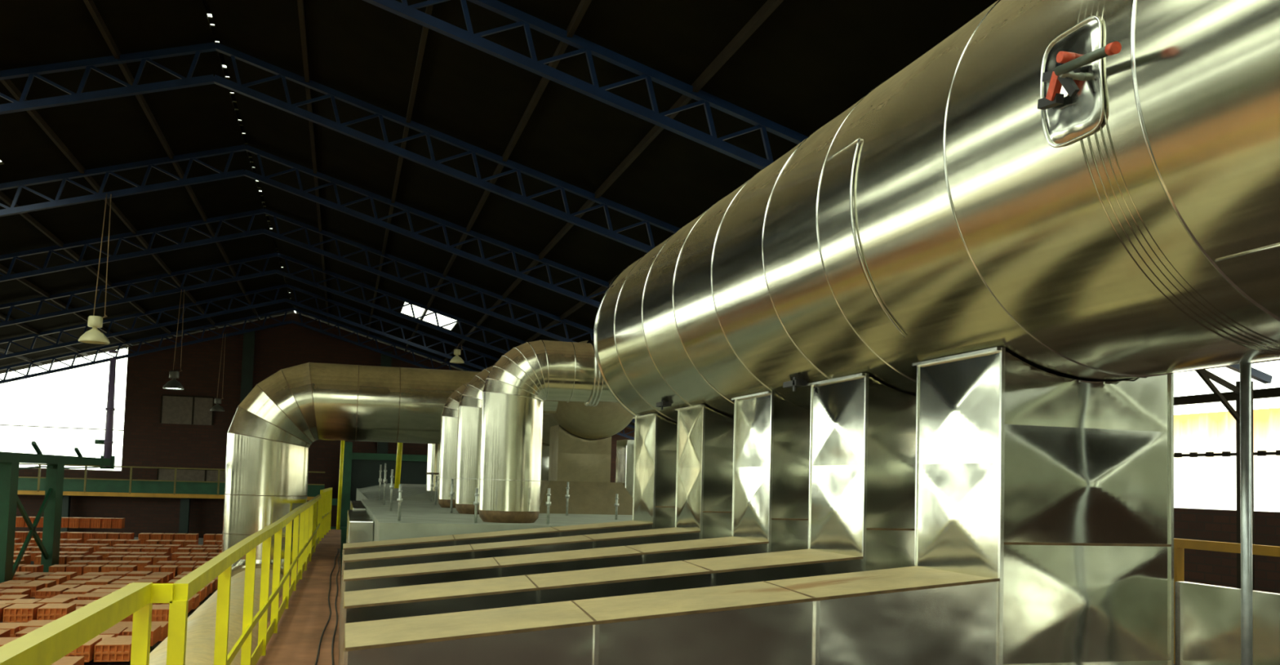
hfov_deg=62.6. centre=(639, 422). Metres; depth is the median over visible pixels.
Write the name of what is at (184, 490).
gallery
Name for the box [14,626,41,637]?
block
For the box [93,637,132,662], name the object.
block
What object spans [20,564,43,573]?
block
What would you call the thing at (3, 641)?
block
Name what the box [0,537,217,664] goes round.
deck
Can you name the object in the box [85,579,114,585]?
block
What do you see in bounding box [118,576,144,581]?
block
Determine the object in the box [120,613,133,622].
block
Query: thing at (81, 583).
block
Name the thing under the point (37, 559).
block
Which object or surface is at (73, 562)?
block
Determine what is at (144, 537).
block
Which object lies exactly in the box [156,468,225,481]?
window
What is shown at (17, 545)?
block
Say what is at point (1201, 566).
wall
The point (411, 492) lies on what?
deck
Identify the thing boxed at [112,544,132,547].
block
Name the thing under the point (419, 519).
deck
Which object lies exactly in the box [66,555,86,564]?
block
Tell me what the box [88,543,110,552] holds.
block
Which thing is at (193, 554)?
block
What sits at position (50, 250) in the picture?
roof truss
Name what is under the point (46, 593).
block
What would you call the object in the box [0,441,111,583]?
frame
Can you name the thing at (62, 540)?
block
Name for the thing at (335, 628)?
cable
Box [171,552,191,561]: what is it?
block
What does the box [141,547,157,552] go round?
block
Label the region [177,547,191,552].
block
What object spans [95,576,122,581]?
block
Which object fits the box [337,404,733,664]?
duct
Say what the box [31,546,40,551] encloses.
block
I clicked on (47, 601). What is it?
block
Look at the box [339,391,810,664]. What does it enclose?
duct
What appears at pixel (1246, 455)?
support post
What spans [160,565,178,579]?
block
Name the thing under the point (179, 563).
block
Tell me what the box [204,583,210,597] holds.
block
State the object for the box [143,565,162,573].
block
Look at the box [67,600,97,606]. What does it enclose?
block
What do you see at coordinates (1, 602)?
block
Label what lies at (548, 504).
rod
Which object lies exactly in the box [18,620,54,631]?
block
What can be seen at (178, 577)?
block
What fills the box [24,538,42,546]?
block
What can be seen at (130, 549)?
block
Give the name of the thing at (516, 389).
pipe
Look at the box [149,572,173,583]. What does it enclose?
block
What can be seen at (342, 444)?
post
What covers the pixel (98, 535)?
block
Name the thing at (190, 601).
block
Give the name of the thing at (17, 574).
block
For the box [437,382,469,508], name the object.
pipe
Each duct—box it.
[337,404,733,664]
[337,413,677,648]
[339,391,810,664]
[341,373,916,664]
[342,346,1173,664]
[542,340,634,444]
[593,0,1279,424]
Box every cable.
[314,548,338,664]
[331,548,340,664]
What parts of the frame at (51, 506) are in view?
post, post, tie rod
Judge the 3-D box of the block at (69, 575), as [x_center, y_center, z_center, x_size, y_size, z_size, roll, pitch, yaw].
[-10.757,2.911,19.646,0.345,0.180,0.550,2,-3,-16]
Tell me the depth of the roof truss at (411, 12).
11.70 m
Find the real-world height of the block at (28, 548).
0.300 m
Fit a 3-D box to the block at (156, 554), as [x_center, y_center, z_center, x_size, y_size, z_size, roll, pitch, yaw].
[-10.915,3.050,23.812,0.345,0.180,0.550,3,-3,-16]
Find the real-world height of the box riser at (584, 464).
1.191 m
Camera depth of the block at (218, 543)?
27.31 m
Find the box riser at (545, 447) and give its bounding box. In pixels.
[541,442,549,480]
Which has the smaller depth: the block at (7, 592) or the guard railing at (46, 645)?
the guard railing at (46, 645)
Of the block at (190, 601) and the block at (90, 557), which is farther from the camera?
the block at (90, 557)
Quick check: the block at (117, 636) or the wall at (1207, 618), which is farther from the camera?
the block at (117, 636)
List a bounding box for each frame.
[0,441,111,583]
[330,441,427,590]
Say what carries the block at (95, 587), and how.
on the deck at (200, 540)
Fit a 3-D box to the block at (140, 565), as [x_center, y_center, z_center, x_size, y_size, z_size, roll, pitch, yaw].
[-10.344,2.981,21.792,0.345,0.180,0.550,3,-3,-16]
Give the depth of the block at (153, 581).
18.61 m
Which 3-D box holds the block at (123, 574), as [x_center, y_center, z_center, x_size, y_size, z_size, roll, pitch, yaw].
[-9.860,2.933,19.873,0.345,0.180,0.550,2,-3,-15]
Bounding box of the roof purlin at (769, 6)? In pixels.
[441,0,783,364]
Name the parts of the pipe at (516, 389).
vertical leg, horizontal leg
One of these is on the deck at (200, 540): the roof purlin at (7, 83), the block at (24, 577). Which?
the block at (24, 577)
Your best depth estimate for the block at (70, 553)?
23.24 m
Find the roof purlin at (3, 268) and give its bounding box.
[0,263,132,347]
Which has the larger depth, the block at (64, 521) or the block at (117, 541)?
the block at (64, 521)
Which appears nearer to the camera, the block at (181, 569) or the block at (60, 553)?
the block at (181, 569)
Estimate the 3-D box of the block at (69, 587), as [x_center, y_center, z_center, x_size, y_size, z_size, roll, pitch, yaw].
[-9.615,2.834,17.592,0.345,0.180,0.550,2,-3,-15]
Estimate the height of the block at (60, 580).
0.180 m
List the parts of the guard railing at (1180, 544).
post, rail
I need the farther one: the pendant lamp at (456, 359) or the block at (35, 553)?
the pendant lamp at (456, 359)
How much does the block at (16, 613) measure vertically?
0.180 m
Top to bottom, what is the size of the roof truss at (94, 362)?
4.602 m
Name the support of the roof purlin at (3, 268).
attached to the ceiling at (108, 132)
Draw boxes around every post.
[94,350,118,469]
[336,440,344,529]
[394,443,403,488]
[1240,362,1253,664]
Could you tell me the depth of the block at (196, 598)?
16.61 m
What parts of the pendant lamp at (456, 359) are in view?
lamp shade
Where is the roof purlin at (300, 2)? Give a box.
[297,0,329,325]
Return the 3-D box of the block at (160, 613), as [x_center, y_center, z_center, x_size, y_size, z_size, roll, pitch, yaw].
[-6.587,2.638,14.508,0.345,0.180,0.550,2,-3,-15]
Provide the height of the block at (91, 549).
0.300 m
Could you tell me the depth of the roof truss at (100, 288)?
29.33 m
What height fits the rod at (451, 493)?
0.420 m
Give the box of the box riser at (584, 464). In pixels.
[539,425,632,515]
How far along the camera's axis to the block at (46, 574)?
19.60 m
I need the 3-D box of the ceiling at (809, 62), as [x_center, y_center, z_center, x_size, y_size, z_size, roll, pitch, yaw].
[1.280,-3.184,15.605,14.565,4.288,57.000,3,-3,-16]
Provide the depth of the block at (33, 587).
17.26 m
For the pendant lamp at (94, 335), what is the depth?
18.91 m
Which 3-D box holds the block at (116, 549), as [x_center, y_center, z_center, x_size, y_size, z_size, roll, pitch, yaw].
[-12.167,3.099,24.672,0.270,0.300,0.500,2,-3,-15]
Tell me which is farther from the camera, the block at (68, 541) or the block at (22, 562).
the block at (68, 541)
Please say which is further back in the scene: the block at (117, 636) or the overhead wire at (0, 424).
the overhead wire at (0, 424)
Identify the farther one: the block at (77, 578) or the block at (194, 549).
the block at (194, 549)
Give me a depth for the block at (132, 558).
22.58 m
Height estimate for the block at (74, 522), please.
0.300 m
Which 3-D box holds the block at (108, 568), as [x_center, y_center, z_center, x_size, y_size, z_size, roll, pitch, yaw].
[-10.428,2.986,20.759,0.270,0.300,0.500,3,-3,-16]
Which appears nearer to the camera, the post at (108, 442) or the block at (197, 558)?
the block at (197, 558)
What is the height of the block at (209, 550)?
0.300 m
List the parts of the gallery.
post, post, post, rail, rail, post, post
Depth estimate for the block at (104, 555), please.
23.29 m
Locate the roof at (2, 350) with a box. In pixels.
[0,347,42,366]
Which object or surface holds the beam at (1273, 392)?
attached to the wall
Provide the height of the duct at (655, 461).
2.130 m
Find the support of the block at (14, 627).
on the deck at (200, 540)
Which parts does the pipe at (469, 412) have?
vertical leg, horizontal leg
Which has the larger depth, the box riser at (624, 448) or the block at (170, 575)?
the block at (170, 575)
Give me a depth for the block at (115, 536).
28.98 m
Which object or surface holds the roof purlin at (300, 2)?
attached to the ceiling at (809, 62)
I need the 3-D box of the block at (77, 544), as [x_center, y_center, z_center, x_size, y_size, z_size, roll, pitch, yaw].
[-13.441,3.039,25.386,0.345,0.180,0.550,3,-3,-16]
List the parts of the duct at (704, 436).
corner trim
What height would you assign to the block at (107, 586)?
0.180 m
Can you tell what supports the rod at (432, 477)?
on the deck at (419, 519)
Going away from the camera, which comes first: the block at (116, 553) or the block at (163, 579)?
the block at (163, 579)
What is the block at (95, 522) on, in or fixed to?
on the deck at (200, 540)
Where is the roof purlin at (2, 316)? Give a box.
[0,312,88,356]
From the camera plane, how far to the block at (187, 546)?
25.85 m
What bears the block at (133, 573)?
on the deck at (200, 540)
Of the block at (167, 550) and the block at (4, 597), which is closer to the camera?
the block at (4, 597)
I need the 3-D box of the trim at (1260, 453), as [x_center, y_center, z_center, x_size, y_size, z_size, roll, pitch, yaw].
[5.606,0.925,24.642,0.050,0.070,40.400,3,-3,-16]
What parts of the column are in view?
post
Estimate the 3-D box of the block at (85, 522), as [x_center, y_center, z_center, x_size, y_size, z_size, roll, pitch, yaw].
[-17.064,3.104,32.472,0.270,0.300,0.500,3,-3,-16]
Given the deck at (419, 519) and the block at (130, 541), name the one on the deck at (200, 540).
the block at (130, 541)
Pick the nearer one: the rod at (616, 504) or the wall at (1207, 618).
the wall at (1207, 618)
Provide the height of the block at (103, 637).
0.180 m
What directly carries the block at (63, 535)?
on the deck at (200, 540)
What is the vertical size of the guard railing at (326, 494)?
1.360 m
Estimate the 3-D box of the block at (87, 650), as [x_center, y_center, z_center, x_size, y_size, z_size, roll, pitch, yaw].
[-6.118,2.481,11.473,0.345,0.180,0.550,2,-3,-15]
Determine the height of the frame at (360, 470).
5.900 m
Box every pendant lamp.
[78,193,111,344]
[163,289,184,390]
[209,333,225,411]
[449,345,464,363]
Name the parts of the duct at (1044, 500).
corner trim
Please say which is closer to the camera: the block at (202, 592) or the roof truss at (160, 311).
the block at (202, 592)
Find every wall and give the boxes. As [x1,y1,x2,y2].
[15,312,634,538]
[1173,507,1279,594]
[1174,582,1279,664]
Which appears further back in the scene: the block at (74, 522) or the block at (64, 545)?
the block at (74, 522)
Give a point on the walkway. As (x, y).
(300, 627)
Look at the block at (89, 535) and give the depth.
28.85 m
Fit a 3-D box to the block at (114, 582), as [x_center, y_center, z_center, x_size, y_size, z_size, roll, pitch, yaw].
[-9.085,2.903,18.516,0.345,0.180,0.550,3,-3,-17]
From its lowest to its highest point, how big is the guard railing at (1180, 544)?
1.120 m
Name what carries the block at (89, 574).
on the deck at (200, 540)
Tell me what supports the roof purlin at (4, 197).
attached to the ceiling at (108, 132)
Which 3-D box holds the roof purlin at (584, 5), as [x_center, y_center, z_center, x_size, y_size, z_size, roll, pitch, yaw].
[-1.611,-4.145,14.547,0.060,0.100,56.450,3,-3,-16]
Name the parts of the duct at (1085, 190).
patch panel, red knob, latch arm, latch lever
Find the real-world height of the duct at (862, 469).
2.130 m
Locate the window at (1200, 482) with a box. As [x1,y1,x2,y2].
[1173,408,1279,512]
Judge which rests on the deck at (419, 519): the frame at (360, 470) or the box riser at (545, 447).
the box riser at (545, 447)
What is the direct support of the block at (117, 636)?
on the deck at (200, 540)
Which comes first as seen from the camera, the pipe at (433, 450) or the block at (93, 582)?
the block at (93, 582)
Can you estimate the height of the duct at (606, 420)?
1.360 m
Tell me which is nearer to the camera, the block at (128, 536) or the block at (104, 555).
the block at (104, 555)
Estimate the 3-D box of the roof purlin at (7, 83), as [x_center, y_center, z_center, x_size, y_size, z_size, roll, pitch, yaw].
[-8.284,-4.864,12.691,0.060,0.100,56.450,3,-3,-16]
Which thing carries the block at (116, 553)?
on the deck at (200, 540)
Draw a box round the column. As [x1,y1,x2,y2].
[1193,368,1253,591]
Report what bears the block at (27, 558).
on the deck at (200, 540)
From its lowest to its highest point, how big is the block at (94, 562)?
0.180 m
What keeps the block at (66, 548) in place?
on the deck at (200, 540)
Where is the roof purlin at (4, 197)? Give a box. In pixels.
[0,190,175,338]
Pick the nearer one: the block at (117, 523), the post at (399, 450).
the post at (399, 450)
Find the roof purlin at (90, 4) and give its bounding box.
[83,0,260,321]
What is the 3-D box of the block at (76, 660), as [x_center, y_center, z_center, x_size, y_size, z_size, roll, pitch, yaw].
[-5.929,2.531,10.752,0.345,0.180,0.550,3,-3,-16]
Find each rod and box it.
[378,465,382,501]
[382,463,386,505]
[389,469,394,511]
[396,484,402,521]
[430,473,433,501]
[434,476,438,505]
[449,479,454,513]
[473,488,479,523]
[545,488,551,524]
[564,482,569,515]
[614,493,618,519]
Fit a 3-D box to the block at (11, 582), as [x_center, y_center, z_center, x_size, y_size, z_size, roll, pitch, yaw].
[-10.711,2.833,18.081,0.345,0.180,0.550,2,-3,-15]
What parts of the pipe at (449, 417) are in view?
vertical leg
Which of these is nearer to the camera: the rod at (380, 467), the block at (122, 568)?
the rod at (380, 467)
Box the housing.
[346,500,373,543]
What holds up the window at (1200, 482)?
in the wall at (1201, 566)
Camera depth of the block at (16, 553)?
22.95 m
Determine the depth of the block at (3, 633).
12.74 m
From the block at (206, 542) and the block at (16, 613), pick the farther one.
the block at (206, 542)
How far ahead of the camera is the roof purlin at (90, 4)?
17.34 m
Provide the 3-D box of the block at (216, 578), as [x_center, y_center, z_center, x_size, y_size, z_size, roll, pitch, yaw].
[-8.031,2.995,19.599,0.345,0.180,0.550,3,-3,-16]
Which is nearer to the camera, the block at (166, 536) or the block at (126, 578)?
the block at (126, 578)
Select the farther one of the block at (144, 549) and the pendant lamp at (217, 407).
the pendant lamp at (217, 407)
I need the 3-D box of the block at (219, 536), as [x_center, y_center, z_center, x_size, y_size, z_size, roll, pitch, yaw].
[-11.916,3.346,29.974,0.270,0.300,0.500,3,-3,-16]
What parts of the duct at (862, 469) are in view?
corner trim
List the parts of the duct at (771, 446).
corner trim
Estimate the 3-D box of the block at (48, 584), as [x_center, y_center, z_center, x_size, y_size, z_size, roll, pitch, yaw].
[-10.344,2.851,18.172,0.345,0.180,0.550,2,-3,-15]
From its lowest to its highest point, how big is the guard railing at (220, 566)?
1.270 m
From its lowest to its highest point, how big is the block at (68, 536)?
0.300 m
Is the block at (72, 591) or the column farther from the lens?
the block at (72, 591)
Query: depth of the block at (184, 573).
20.13 m
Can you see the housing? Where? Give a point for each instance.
(360, 526)
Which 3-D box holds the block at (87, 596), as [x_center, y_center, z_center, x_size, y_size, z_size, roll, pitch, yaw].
[-8.474,2.776,16.357,0.345,0.180,0.550,2,-3,-15]
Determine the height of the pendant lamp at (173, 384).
2.730 m
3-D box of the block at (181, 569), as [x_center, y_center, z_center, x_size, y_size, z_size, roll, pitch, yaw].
[-9.097,3.043,21.119,0.270,0.300,0.500,3,-3,-16]
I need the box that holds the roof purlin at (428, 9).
[366,0,433,339]
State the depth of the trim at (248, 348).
39.93 m
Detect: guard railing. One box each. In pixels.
[0,582,173,664]
[166,494,321,664]
[319,488,332,541]
[1173,538,1279,664]
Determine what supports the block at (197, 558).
on the deck at (200, 540)
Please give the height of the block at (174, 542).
0.300 m
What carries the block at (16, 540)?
on the deck at (200, 540)
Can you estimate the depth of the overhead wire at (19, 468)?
63.10 m
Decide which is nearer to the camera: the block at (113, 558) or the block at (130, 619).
the block at (130, 619)
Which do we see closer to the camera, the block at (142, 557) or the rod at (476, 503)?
the rod at (476, 503)
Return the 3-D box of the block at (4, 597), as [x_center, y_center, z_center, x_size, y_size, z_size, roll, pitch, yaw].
[-9.583,2.752,16.044,0.345,0.180,0.550,3,-3,-17]
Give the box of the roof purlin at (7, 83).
[0,68,218,329]
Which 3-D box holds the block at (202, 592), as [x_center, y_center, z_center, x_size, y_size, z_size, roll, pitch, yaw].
[-7.415,2.858,17.420,0.345,0.180,0.550,2,-3,-15]
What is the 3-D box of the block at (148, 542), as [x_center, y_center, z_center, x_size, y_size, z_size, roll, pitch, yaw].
[-12.531,3.195,27.078,0.270,0.300,0.500,2,-3,-15]
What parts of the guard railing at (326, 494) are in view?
post, post, rail, post, post, post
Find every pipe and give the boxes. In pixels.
[149,362,479,664]
[426,444,439,491]
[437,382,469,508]
[454,365,558,515]
[478,339,618,523]
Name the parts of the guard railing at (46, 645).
post, cross rail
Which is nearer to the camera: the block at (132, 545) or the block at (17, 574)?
the block at (17, 574)
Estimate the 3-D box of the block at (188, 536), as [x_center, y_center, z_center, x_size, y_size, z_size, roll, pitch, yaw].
[-12.652,3.313,29.746,0.270,0.300,0.500,2,-3,-15]
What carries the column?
on the floor
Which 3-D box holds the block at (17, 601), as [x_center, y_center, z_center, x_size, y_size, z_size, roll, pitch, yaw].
[-8.999,2.706,15.391,0.345,0.180,0.550,2,-3,-15]
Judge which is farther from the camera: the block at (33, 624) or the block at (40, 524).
the block at (40, 524)
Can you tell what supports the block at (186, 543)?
on the deck at (200, 540)
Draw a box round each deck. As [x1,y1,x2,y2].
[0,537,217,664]
[355,483,438,501]
[361,499,632,541]
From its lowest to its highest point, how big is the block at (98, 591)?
0.180 m
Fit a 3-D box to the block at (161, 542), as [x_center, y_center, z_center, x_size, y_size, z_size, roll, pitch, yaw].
[-12.246,3.209,27.191,0.270,0.300,0.500,2,-3,-15]
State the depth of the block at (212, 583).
18.75 m
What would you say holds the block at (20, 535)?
on the deck at (200, 540)
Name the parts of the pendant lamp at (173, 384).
lamp shade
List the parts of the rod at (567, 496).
rod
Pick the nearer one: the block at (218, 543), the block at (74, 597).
the block at (74, 597)
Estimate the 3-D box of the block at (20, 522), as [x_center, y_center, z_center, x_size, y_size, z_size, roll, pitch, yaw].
[-18.795,3.029,31.986,0.270,0.300,0.500,3,-3,-16]
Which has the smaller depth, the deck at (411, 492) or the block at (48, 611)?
the block at (48, 611)
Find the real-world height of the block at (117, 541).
0.300 m
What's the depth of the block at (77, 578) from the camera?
18.88 m
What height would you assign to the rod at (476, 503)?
0.340 m
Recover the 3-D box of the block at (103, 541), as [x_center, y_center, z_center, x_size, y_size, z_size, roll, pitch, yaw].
[-13.568,3.150,26.798,0.270,0.300,0.500,3,-3,-17]
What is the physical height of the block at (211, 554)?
0.180 m
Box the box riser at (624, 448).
[615,439,634,497]
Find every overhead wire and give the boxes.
[0,424,123,431]
[18,467,108,471]
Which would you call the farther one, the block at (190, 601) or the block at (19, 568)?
the block at (19, 568)
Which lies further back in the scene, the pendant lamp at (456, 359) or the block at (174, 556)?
the pendant lamp at (456, 359)
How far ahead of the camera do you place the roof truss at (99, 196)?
20.06 m
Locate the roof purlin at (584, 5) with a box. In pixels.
[404,0,591,352]
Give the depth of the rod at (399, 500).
10.31 m
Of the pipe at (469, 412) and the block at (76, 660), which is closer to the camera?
the block at (76, 660)
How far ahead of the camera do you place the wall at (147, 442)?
39.53 m
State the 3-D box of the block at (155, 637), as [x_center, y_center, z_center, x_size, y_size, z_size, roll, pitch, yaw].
[-6.167,2.644,13.036,0.345,0.180,0.550,2,-3,-15]
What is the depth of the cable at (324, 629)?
11.03 m
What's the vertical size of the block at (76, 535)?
0.300 m
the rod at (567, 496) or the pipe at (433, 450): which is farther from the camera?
the pipe at (433, 450)
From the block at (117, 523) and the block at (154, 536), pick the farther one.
the block at (117, 523)
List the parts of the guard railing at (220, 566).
post, post, rail, post, post, rail, post, post, post, post, post, post, post, post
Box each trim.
[240,328,391,453]
[1173,450,1279,457]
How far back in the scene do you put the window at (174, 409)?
39.40 m
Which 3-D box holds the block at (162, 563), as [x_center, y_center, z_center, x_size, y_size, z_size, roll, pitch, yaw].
[-9.858,3.003,21.929,0.345,0.180,0.550,3,-3,-16]
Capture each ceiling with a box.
[0,0,294,373]
[207,0,1279,430]
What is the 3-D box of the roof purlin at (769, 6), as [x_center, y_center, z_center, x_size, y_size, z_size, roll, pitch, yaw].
[-0.209,-3.657,14.920,0.060,0.100,56.450,3,-3,-16]
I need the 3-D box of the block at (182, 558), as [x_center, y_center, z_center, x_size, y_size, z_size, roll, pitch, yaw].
[-9.953,3.097,23.027,0.270,0.300,0.500,3,-3,-16]
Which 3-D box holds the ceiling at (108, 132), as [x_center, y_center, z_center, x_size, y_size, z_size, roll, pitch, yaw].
[-12.796,-3.799,11.647,14.565,4.288,57.000,3,-3,-16]
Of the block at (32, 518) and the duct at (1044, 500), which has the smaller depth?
the duct at (1044, 500)
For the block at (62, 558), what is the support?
on the deck at (200, 540)
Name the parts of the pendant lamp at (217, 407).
lamp shade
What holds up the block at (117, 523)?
on the deck at (200, 540)
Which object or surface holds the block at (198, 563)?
on the deck at (200, 540)
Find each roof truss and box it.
[0,41,679,253]
[0,144,608,307]
[0,208,593,342]
[0,252,525,354]
[0,284,635,423]
[0,307,635,439]
[363,0,1272,383]
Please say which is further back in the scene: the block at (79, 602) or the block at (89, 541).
the block at (89, 541)
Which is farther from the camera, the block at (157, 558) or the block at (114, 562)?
the block at (157, 558)
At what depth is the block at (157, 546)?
25.65 m
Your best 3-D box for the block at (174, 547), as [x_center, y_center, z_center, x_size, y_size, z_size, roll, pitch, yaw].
[-11.513,3.123,25.928,0.345,0.180,0.550,3,-3,-16]
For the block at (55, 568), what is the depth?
20.31 m
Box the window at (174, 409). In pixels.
[159,394,214,425]
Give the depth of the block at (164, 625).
13.77 m
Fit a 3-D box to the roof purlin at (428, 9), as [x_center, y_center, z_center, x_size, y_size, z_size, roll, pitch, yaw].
[-3.013,-4.634,14.174,0.060,0.100,56.450,3,-3,-16]
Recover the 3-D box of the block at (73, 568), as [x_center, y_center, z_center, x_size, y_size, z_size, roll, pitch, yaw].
[-11.014,2.960,20.593,0.270,0.300,0.500,3,-3,-16]
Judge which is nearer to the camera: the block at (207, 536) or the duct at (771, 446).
the duct at (771, 446)
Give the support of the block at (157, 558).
on the deck at (200, 540)
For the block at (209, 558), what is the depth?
22.96 m
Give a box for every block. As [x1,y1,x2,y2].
[0,580,32,584]
[0,584,17,590]
[0,589,31,599]
[0,595,28,600]
[0,600,11,604]
[0,604,12,622]
[0,622,26,637]
[0,629,10,637]
[0,637,19,647]
[3,604,44,622]
[5,599,43,605]
[12,572,31,580]
[12,583,44,597]
[13,543,35,551]
[13,551,33,555]
[13,555,31,564]
[13,560,24,564]
[13,564,26,572]
[13,574,44,581]
[14,531,29,543]
[14,538,21,543]
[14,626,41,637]
[15,516,24,527]
[16,546,35,551]
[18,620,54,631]
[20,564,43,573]
[24,516,35,527]
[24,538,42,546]
[26,580,56,587]
[27,551,41,561]
[29,572,53,576]
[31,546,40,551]
[34,555,41,564]
[35,587,68,599]
[35,598,71,604]
[36,516,43,528]
[36,604,75,620]
[37,576,66,585]
[48,564,70,573]
[48,572,77,581]
[51,585,79,589]
[51,594,84,601]
[51,656,84,664]
[58,555,70,564]
[59,538,66,543]
[59,543,75,547]
[59,551,70,555]
[60,532,67,539]
[61,517,71,528]
[61,546,79,551]
[61,580,88,586]
[62,588,94,594]
[64,637,102,662]
[65,539,82,544]
[66,532,74,539]
[66,551,88,555]
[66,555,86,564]
[66,564,87,576]
[67,560,92,565]
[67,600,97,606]
[68,517,82,528]
[71,532,86,543]
[71,543,93,546]
[71,576,98,580]
[75,546,93,555]
[75,585,104,591]
[77,593,110,599]
[79,517,93,528]
[81,572,106,577]
[82,555,102,561]
[83,532,98,543]
[83,564,104,574]
[85,539,102,544]
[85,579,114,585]
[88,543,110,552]
[88,560,112,565]
[89,589,118,593]
[90,517,102,528]
[91,551,113,560]
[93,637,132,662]
[95,533,109,539]
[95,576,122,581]
[95,635,115,639]
[97,546,115,551]
[98,539,115,547]
[99,627,126,637]
[100,584,128,589]
[101,518,113,528]
[101,564,121,573]
[104,571,130,577]
[106,555,125,561]
[107,533,121,540]
[108,560,132,565]
[109,581,135,584]
[110,551,132,555]
[111,518,124,528]
[111,539,128,547]
[111,547,128,552]
[111,622,133,628]
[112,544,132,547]
[116,635,132,637]
[117,565,137,572]
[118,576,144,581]
[120,533,133,540]
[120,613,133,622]
[122,555,140,561]
[122,625,160,646]
[125,539,141,544]
[126,571,152,576]
[127,547,143,552]
[128,544,149,547]
[128,551,149,556]
[128,560,151,571]
[134,579,160,583]
[137,533,151,544]
[137,555,155,565]
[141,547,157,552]
[142,575,167,583]
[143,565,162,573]
[145,540,159,544]
[146,544,165,548]
[146,552,167,556]
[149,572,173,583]
[150,533,164,540]
[151,604,168,622]
[151,622,168,641]
[152,555,170,565]
[155,547,171,555]
[155,560,177,566]
[158,540,173,545]
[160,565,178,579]
[161,533,175,540]
[162,598,192,613]
[163,544,182,553]
[167,579,178,583]
[171,540,185,547]
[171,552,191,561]
[173,533,186,540]
[173,575,185,579]
[175,561,196,566]
[176,555,193,561]
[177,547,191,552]
[177,565,195,575]
[180,571,191,575]
[183,540,198,547]
[185,533,198,541]
[185,545,203,548]
[189,552,208,556]
[191,547,205,553]
[191,555,208,562]
[191,594,199,609]
[195,561,207,566]
[195,587,205,602]
[201,545,219,548]
[203,533,216,544]
[203,540,217,546]
[204,547,219,553]
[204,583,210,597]
[206,556,215,561]
[207,552,221,557]
[208,580,215,593]
[213,577,217,589]
[215,533,222,541]
[216,541,222,546]
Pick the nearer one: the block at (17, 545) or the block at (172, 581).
the block at (172, 581)
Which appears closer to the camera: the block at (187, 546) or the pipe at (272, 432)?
the pipe at (272, 432)
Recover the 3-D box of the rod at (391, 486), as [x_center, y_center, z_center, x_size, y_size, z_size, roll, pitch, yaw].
[-3.120,0.853,13.225,0.056,0.520,0.048,3,-3,-16]
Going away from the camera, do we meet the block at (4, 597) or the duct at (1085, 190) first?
the duct at (1085, 190)
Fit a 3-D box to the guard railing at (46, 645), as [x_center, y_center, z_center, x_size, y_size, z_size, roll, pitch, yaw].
[-1.711,1.244,3.114,0.175,1.275,2.636,2,-3,-15]
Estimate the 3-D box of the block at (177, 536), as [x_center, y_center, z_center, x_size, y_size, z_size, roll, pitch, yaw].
[-12.954,3.302,29.697,0.270,0.300,0.500,3,-3,-16]
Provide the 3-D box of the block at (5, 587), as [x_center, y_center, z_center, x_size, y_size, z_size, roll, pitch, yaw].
[-10.496,2.782,17.338,0.345,0.180,0.550,2,-3,-15]
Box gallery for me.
[17,463,324,533]
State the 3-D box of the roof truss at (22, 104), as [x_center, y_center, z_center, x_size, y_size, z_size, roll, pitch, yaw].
[-6.174,-3.169,15.054,27.728,4.602,0.100,3,-3,-16]
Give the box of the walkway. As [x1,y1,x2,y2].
[256,529,341,664]
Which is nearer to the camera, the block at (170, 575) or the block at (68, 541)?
the block at (170, 575)
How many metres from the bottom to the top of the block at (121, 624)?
0.180 m
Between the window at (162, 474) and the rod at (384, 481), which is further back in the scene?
the window at (162, 474)
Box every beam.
[203,0,294,307]
[1173,387,1279,405]
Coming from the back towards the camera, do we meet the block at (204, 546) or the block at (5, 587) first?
the block at (204, 546)
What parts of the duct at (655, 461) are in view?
corner trim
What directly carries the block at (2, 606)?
on the deck at (200, 540)
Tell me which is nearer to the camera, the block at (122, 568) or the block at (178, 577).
the block at (178, 577)
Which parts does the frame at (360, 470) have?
post, door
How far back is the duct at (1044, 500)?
4.70 m
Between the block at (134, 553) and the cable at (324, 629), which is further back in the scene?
the block at (134, 553)
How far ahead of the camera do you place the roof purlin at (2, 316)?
32.31 m
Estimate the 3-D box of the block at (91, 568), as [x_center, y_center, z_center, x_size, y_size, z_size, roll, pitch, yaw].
[-10.718,2.972,20.666,0.270,0.300,0.500,2,-3,-15]
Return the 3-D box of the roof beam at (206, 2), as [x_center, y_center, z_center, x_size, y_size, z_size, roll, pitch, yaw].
[-5.631,-5.644,13.507,0.240,0.020,56.500,3,-3,-16]
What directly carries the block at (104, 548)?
on the deck at (200, 540)
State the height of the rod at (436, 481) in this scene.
0.450 m
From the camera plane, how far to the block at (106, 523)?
32.42 m

